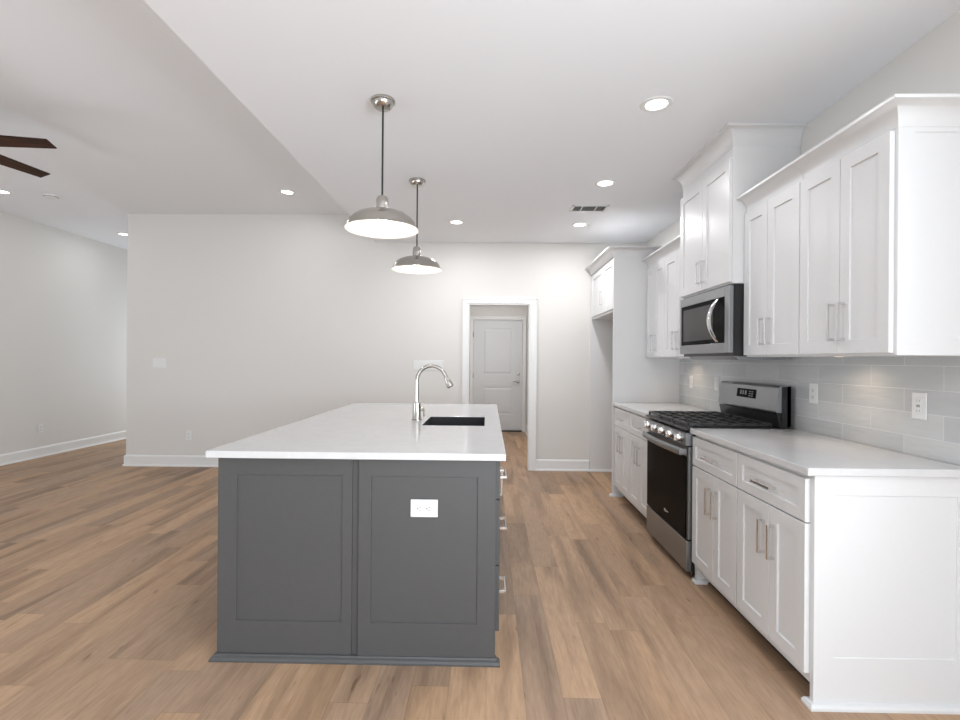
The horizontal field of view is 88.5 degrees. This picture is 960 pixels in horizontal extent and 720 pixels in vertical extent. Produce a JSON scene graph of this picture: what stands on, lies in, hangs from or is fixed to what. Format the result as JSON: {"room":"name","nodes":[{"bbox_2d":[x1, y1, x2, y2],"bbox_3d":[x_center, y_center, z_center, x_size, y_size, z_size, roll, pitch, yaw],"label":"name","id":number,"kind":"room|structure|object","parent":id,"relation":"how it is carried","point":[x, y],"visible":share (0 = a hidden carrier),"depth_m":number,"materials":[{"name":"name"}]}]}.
{"room":"kitchen","nodes":[
{"label":"kitchen","id":0,"kind":"room"},
{"bbox_2d":[0,211,127,454],"bbox_3d":[-5.875,-0.258,3.073,0.140,3.053,12.740,0,0,1],"label":"wall","id":1,"kind":"structure","parent":0,"point":[63,294],"depth_m":6.70,"materials":[{"name":"beige paint"}]},
{"bbox_2d":[38,424,42,432],"bbox_3d":[-5.750,0.895,6.447,0.008,0.115,0.072,0,0,1],"label":"electrical outlet","id":2,"kind":"object","parent":1,"relation":"attached to","point":[40,426],"visible":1,"depth_m":6.44,"materials":[{"name":"white plastic"}]},
{"bbox_2d":[0,430,125,465],"bbox_3d":[-5.751,1.203,6.076,0.026,0.133,6.450,0,0,1],"label":"baseboard","id":3,"kind":"structure","parent":1,"relation":"attached to","point":[28,454],"depth_m":6.71,"materials":[{"name":"white wood"}]},
{"bbox_2d":[0,0,347,249],"bbox_3d":[-3.622,-1.867,2.964,4.645,0.200,12.900,0,0,1],"label":"ceiling","id":4,"kind":"structure","parent":0,"point":[136,121],"depth_m":3.75,"materials":[{"name":"white paint"}]},
{"bbox_2d":[0,189,12,194],"bbox_3d":[-5.045,-1.775,5.196,0.176,0.006,0.176,0,0,1],"label":"recessed light","id":5,"kind":"object","parent":4,"relation":"in","point":[1,190],"visible":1,"depth_m":5.22,"materials":[{"name":"white plastic"}]},
{"bbox_2d":[0,135,56,177],"bbox_3d":[-3.552,-1.590,3.266,1.321,0.352,1.324,0,0,1],"label":"ceiling fan","id":6,"kind":"object","parent":4,"relation":"hanging from","point":[5,141],"visible":1,"depth_m":3.35,"materials":[{"name":"brown wood"}]},
{"bbox_2d":[43,193,59,199],"bbox_3d":[-4.623,-1.759,5.314,0.136,0.032,0.136,0,0,1],"label":"smoke detector","id":7,"kind":"object","parent":4,"relation":"attached to","point":[46,195],"visible":1,"depth_m":5.28,"materials":[{"name":"white plastic"}]},
{"bbox_2d":[116,232,127,235],"bbox_3d":[-5.031,-1.775,6.949,0.176,0.006,0.176,0,0,1],"label":"recessed light","id":8,"kind":"object","parent":4,"relation":"in","point":[118,233],"visible":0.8,"depth_m":6.92,"materials":[{"name":"white plastic"}]},
{"bbox_2d":[278,189,295,194],"bbox_3d":[-2.014,-1.752,5.144,0.176,0.006,0.176,0,0,1],"label":"recessed light","id":9,"kind":"object","parent":4,"relation":"in","point":[282,191],"visible":1,"depth_m":5.14,"materials":[{"name":"white plastic"}]},
{"bbox_2d":[126,214,645,459],"bbox_3d":[-1.084,-0.221,5.983,6.392,3.053,0.140,0,0,1],"label":"wall","id":10,"kind":"structure","parent":0,"point":[260,323],"depth_m":5.93,"materials":[{"name":"beige paint"}]},
{"bbox_2d":[153,358,165,367],"bbox_3d":[-3.877,0.034,5.956,0.164,0.115,0.010,0,0,1],"label":"light switch","id":11,"kind":"object","parent":10,"relation":"attached to","point":[157,362],"visible":1,"depth_m":5.95,"materials":[{"name":"white plastic"}]},
{"bbox_2d":[122,455,217,466],"bbox_3d":[-2.264,1.230,6.220,4.098,0.133,0.626,0,0,1],"label":"baseboard","id":12,"kind":"structure","parent":10,"relation":"attached to","point":[129,460],"depth_m":5.94,"materials":[{"name":"white wood"}]},
{"bbox_2d":[186,431,191,439],"bbox_3d":[-3.519,0.912,5.951,0.072,0.115,0.008,0,0,1],"label":"electrical outlet","id":13,"kind":"object","parent":10,"relation":"attached to","point":[188,433],"visible":1,"depth_m":5.95,"materials":[{"name":"white plastic"}]},
{"bbox_2d":[413,360,442,369],"bbox_3d":[-0.622,0.060,5.899,0.348,0.110,0.010,0,0,1],"label":"light switch","id":14,"kind":"object","parent":10,"relation":"attached to","point":[417,364],"visible":0.62,"depth_m":5.89,"materials":[{"name":"white plastic"}]},
{"bbox_2d":[462,299,536,470],"bbox_3d":[0.231,0.293,5.952,0.884,2.045,0.176,0,0,1],"label":"door frame","id":15,"kind":"structure","parent":10,"relation":"attached to","point":[531,304],"depth_m":5.87,"materials":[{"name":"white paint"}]},
{"bbox_2d":[536,459,588,470],"bbox_3d":[0.981,1.254,5.864,0.631,0.133,0.026,0,0,1],"label":"baseboard","id":16,"kind":"structure","parent":10,"relation":"attached to","point":[541,464],"depth_m":5.86,"materials":[{"name":"white wood"}]},
{"bbox_2d":[0,432,959,719],"bbox_3d":[-1.961,1.348,2.935,8.016,0.100,12.900,0,0,1],"label":"floor","id":17,"kind":"structure","parent":0,"point":[108,568],"depth_m":2.45,"materials":[{"name":"wood"}]},
{"bbox_2d":[208,458,506,667],"bbox_3d":[-0.506,0.868,3.272,1.286,0.884,2.314,0,0,1],"label":"kitchen island","id":18,"kind":"object","parent":17,"relation":"on","point":[321,561],"visible":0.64,"depth_m":2.14,"materials":[{"name":"grey paint"}]},
{"bbox_2d":[205,403,505,460],"bbox_3d":[-0.514,0.410,3.283,1.291,0.030,2.360,0,0,1],"label":"island countertop","id":19,"kind":"structure","parent":18,"relation":"on","point":[365,431],"depth_m":2.50,"materials":[{"name":"white stone"}]},
{"bbox_2d":[412,364,453,419],"bbox_3d":[-0.313,0.211,3.237,0.276,0.370,0.106,0,0,1],"label":"faucet","id":20,"kind":"object","parent":19,"relation":"on","point":[417,408],"visible":1,"depth_m":3.25,"materials":[{"name":"silver metal"}]},
{"bbox_2d":[423,417,484,425],"bbox_3d":[-0.161,0.516,3.228,0.381,0.230,0.478,0,0,1],"label":"sink","id":21,"kind":"object","parent":19,"relation":"in","point":[438,421],"visible":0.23,"depth_m":3.47,"materials":[{"name":"metal"}]},
{"bbox_2d":[411,499,437,516],"bbox_3d":[-0.242,0.642,2.131,0.118,0.076,0.008,0,0,1],"label":"electrical outlet","id":22,"kind":"object","parent":18,"relation":"attached to","point":[419,508],"visible":1,"depth_m":2.13,"materials":[{"name":"white plastic"}]},
{"bbox_2d":[416,505,422,511],"bbox_3d":[-0.261,0.642,2.129,0.028,0.033,0.002,0,0,1],"label":"receptacle","id":23,"kind":"object","parent":22,"relation":"attached to","point":[419,508],"depth_m":2.13,"materials":[{"name":"white plastic"}]},
{"bbox_2d":[425,505,431,512],"bbox_3d":[-0.222,0.643,2.128,0.028,0.033,0.002,0,0,1],"label":"receptacle","id":24,"kind":"object","parent":22,"relation":"attached to","point":[428,508],"depth_m":2.13,"materials":[{"name":"white plastic"}]},
{"bbox_2d":[614,407,639,512],"bbox_3d":[1.595,0.884,4.513,0.662,0.884,0.509,0,0,1],"label":"base cabinet","id":25,"kind":"object","parent":17,"relation":"on","point":[622,416],"visible":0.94,"depth_m":4.48,"materials":[{"name":"white paint"}]},
{"bbox_2d":[585,246,679,496],"bbox_3d":[1.590,0.118,5.285,0.712,2.415,1.158,0,0,1],"label":"refrigerator surround","id":26,"kind":"object","parent":17,"relation":"on","point":[621,370],"visible":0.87,"depth_m":4.78,"materials":[{"name":"white paint"}]},
{"bbox_2d":[629,412,647,519],"bbox_3d":[1.586,0.884,3.985,0.662,0.884,0.543,0,0,1],"label":"base cabinet","id":27,"kind":"object","parent":17,"relation":"on","point":[638,443],"visible":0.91,"depth_m":4.00,"materials":[{"name":"white paint"}]},
{"bbox_2d":[613,402,712,417],"bbox_3d":[1.600,0.426,4.240,0.637,0.030,1.059,0,0,1],"label":"countertop","id":28,"kind":"structure","parent":27,"relation":"on","point":[641,408],"depth_m":4.28,"materials":[{"name":"white stone"}]},
{"bbox_2d":[643,381,790,574],"bbox_3d":[1.527,0.739,3.331,0.676,1.172,0.754,0,0,1],"label":"gas range","id":29,"kind":"object","parent":17,"relation":"on","point":[746,405],"visible":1,"depth_m":3.19,"materials":[{"name":"silver metal"}]},
{"bbox_2d":[646,414,774,430],"bbox_3d":[1.516,0.420,3.331,0.549,0.018,0.754,0,0,1],"label":"cooktop","id":30,"kind":"object","parent":29,"relation":"in","point":[658,419],"depth_m":3.12,"materials":[{"name":"black metal"}]},
{"bbox_2d":[691,435,754,628],"bbox_3d":[1.563,0.883,2.679,0.662,0.884,0.530,0,0,1],"label":"base cabinet","id":31,"kind":"object","parent":17,"relation":"on","point":[715,465],"visible":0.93,"depth_m":2.64,"materials":[{"name":"white paint"}]},
{"bbox_2d":[737,452,959,714],"bbox_3d":[1.554,0.883,2.130,0.664,0.884,0.564,0,0,1],"label":"base cabinet","id":32,"kind":"object","parent":17,"relation":"on","point":[854,581],"visible":1,"depth_m":1.87,"materials":[{"name":"white paint"}]},
{"bbox_2d":[690,428,959,477],"bbox_3d":[1.568,0.426,2.401,0.637,0.030,1.093,0,0,1],"label":"countertop","id":33,"kind":"structure","parent":32,"relation":"on","point":[804,452],"depth_m":2.14,"materials":[{"name":"white stone"}]},
{"bbox_2d":[469,306,527,424],"bbox_3d":[0.244,-0.043,7.614,1.460,2.716,3.166,0,0,1],"label":"wall","id":34,"kind":"structure","parent":0,"point":[519,311],"depth_m":9.09,"materials":[{"name":"beige paint"}]},
{"bbox_2d":[473,320,522,431],"bbox_3d":[0.320,0.292,9.054,0.911,2.047,0.077,0,0,1],"label":"door","id":35,"kind":"structure","parent":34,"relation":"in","point":[497,344],"depth_m":9.08,"materials":[{"name":"white paint"},{"name":"satin nickel"}]},
{"bbox_2d":[470,316,525,431],"bbox_3d":[0.328,0.256,9.080,1.032,2.119,0.030,0,0,1],"label":"door frame","id":36,"kind":"structure","parent":34,"relation":"attached to","point":[472,318],"depth_m":9.06,"materials":[{"name":"white wood"}]},
{"bbox_2d":[144,0,959,242],"bbox_3d":[0.354,-1.669,1.166,3.371,0.537,9.443,0,0,1],"label":"ceiling","id":37,"kind":"structure","parent":0,"point":[510,113],"depth_m":2.50,"materials":[{"name":"white paint"}]},
{"bbox_2d":[344,94,418,238],"bbox_3d":[-0.527,-1.055,2.665,0.396,0.702,0.396,0,0,1],"label":"pendant lamp","id":38,"kind":"object","parent":37,"relation":"hanging from","point":[381,221],"visible":1,"depth_m":2.66,"materials":[{"name":"silver metal"}]},
{"bbox_2d":[391,177,441,273],"bbox_3d":[-0.493,-1.055,3.854,0.396,0.702,0.396,0,0,1],"label":"pendant lamp","id":39,"kind":"object","parent":37,"relation":"hanging from","point":[415,264],"visible":1,"depth_m":3.83,"materials":[{"name":"silver metal"}]},
{"bbox_2d":[448,220,464,224],"bbox_3d":[-0.240,-1.401,5.012,0.176,0.006,0.176,0,0,1],"label":"recessed light","id":40,"kind":"object","parent":37,"relation":"in","point":[454,222],"visible":1,"depth_m":5.01,"materials":[{"name":"white plastic"}]},
{"bbox_2d":[571,222,587,226],"bbox_3d":[1.026,-1.392,5.070,0.176,0.006,0.176,0,0,1],"label":"recessed light","id":41,"kind":"object","parent":37,"relation":"in","point":[578,224],"visible":1,"depth_m":5.07,"materials":[{"name":"white plastic"}]},
{"bbox_2d":[569,205,609,211],"bbox_3d":[1.002,-1.391,4.523,0.332,0.008,0.190,0,0,1],"label":"ceiling vent","id":42,"kind":"object","parent":37,"relation":"in","point":[575,208],"visible":1,"depth_m":4.53,"materials":[{"name":"white metal"}]},
{"bbox_2d":[594,179,616,186],"bbox_3d":[0.987,-1.392,3.881,0.176,0.006,0.176,0,0,1],"label":"recessed light","id":43,"kind":"object","parent":37,"relation":"in","point":[604,182],"visible":1,"depth_m":3.88,"materials":[{"name":"white plastic"}]},
{"bbox_2d":[640,95,673,112],"bbox_3d":[0.962,-1.392,2.684,0.176,0.006,0.176,0,0,1],"label":"recessed light","id":44,"kind":"object","parent":37,"relation":"in","point":[659,103],"visible":1,"depth_m":2.68,"materials":[{"name":"white plastic"}]},
{"bbox_2d":[646,10,959,465],"bbox_3d":[1.948,-0.030,1.138,0.158,2.716,9.443,0,0,1],"label":"wall","id":45,"kind":"structure","parent":0,"point":[864,400],"depth_m":2.36,"materials":[{"name":"grey tile"}]},
{"bbox_2d":[642,249,666,357],"bbox_3d":[1.747,-0.492,4.519,0.380,0.953,0.495,0,0,1],"label":"upper cabinet","id":46,"kind":"object","parent":45,"relation":"attached to","point":[655,282],"visible":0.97,"depth_m":4.50,"materials":[{"name":"white paint"}]},
{"bbox_2d":[659,235,689,357],"bbox_3d":[1.738,-0.492,3.990,0.380,0.952,0.558,0,0,1],"label":"upper cabinet","id":47,"kind":"object","parent":45,"relation":"attached to","point":[672,248],"visible":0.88,"depth_m":4.09,"materials":[{"name":"white paint"}]},
{"bbox_2d":[689,376,692,387],"bbox_3d":[1.920,0.200,4.477,0.008,0.115,0.072,0,0,1],"label":"electrical outlet","id":48,"kind":"object","parent":45,"relation":"attached to","point":[691,377],"visible":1,"depth_m":4.47,"materials":[{"name":"white plastic"}]},
{"bbox_2d":[714,376,718,390],"bbox_3d":[1.911,0.190,3.979,0.010,0.115,0.072,0,0,1],"label":"light switch","id":49,"kind":"object","parent":45,"relation":"attached to","point":[716,381],"visible":1,"depth_m":3.97,"materials":[{"name":"white plastic"}]},
{"bbox_2d":[672,123,807,298],"bbox_3d":[1.689,-0.924,3.327,0.461,0.930,0.887,0,0,1],"label":"upper cabinet","id":50,"kind":"object","parent":45,"relation":"attached to","point":[740,156],"visible":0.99,"depth_m":3.03,"materials":[{"name":"white paint"}]},
{"bbox_2d":[680,284,784,359],"bbox_3d":[1.668,-0.229,3.328,0.477,0.454,0.755,0,0,1],"label":"microwave","id":51,"kind":"object","parent":50,"relation":"attached to","point":[711,322],"visible":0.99,"depth_m":3.12,"materials":[{"name":"silver metal"}]},
{"bbox_2d":[736,163,815,356],"bbox_3d":[1.715,-0.493,2.679,0.380,0.952,0.525,0,0,1],"label":"upper cabinet","id":52,"kind":"object","parent":45,"relation":"attached to","point":[772,217],"visible":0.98,"depth_m":2.64,"materials":[{"name":"white paint"}]},
{"bbox_2d":[809,383,817,403],"bbox_3d":[1.891,0.190,2.793,0.008,0.115,0.072,0,0,1],"label":"electrical outlet","id":53,"kind":"object","parent":45,"relation":"attached to","point":[813,387],"visible":1,"depth_m":2.79,"materials":[{"name":"white plastic"}]},
{"bbox_2d":[790,94,959,356],"bbox_3d":[1.705,-0.492,2.103,0.380,0.953,0.624,0,0,1],"label":"upper cabinet","id":54,"kind":"object","parent":45,"relation":"attached to","point":[880,195],"visible":1,"depth_m":1.89,"materials":[{"name":"white paint"}]},
{"bbox_2d":[912,392,926,419],"bbox_3d":[1.879,0.197,2.107,0.009,0.115,0.072,0,0,1],"label":"electrical outlet","id":55,"kind":"object","parent":45,"relation":"attached to","point":[919,400],"visible":1,"depth_m":2.10,"materials":[{"name":"white plastic"}]},
{"bbox_2d":[915,398,921,413],"bbox_3d":[1.876,0.197,2.107,0.002,0.068,0.034,0,0,1],"label":"receptacle","id":56,"kind":"object","parent":55,"relation":"attached to","point":[918,401],"depth_m":2.11,"materials":[{"name":"white plastic"}]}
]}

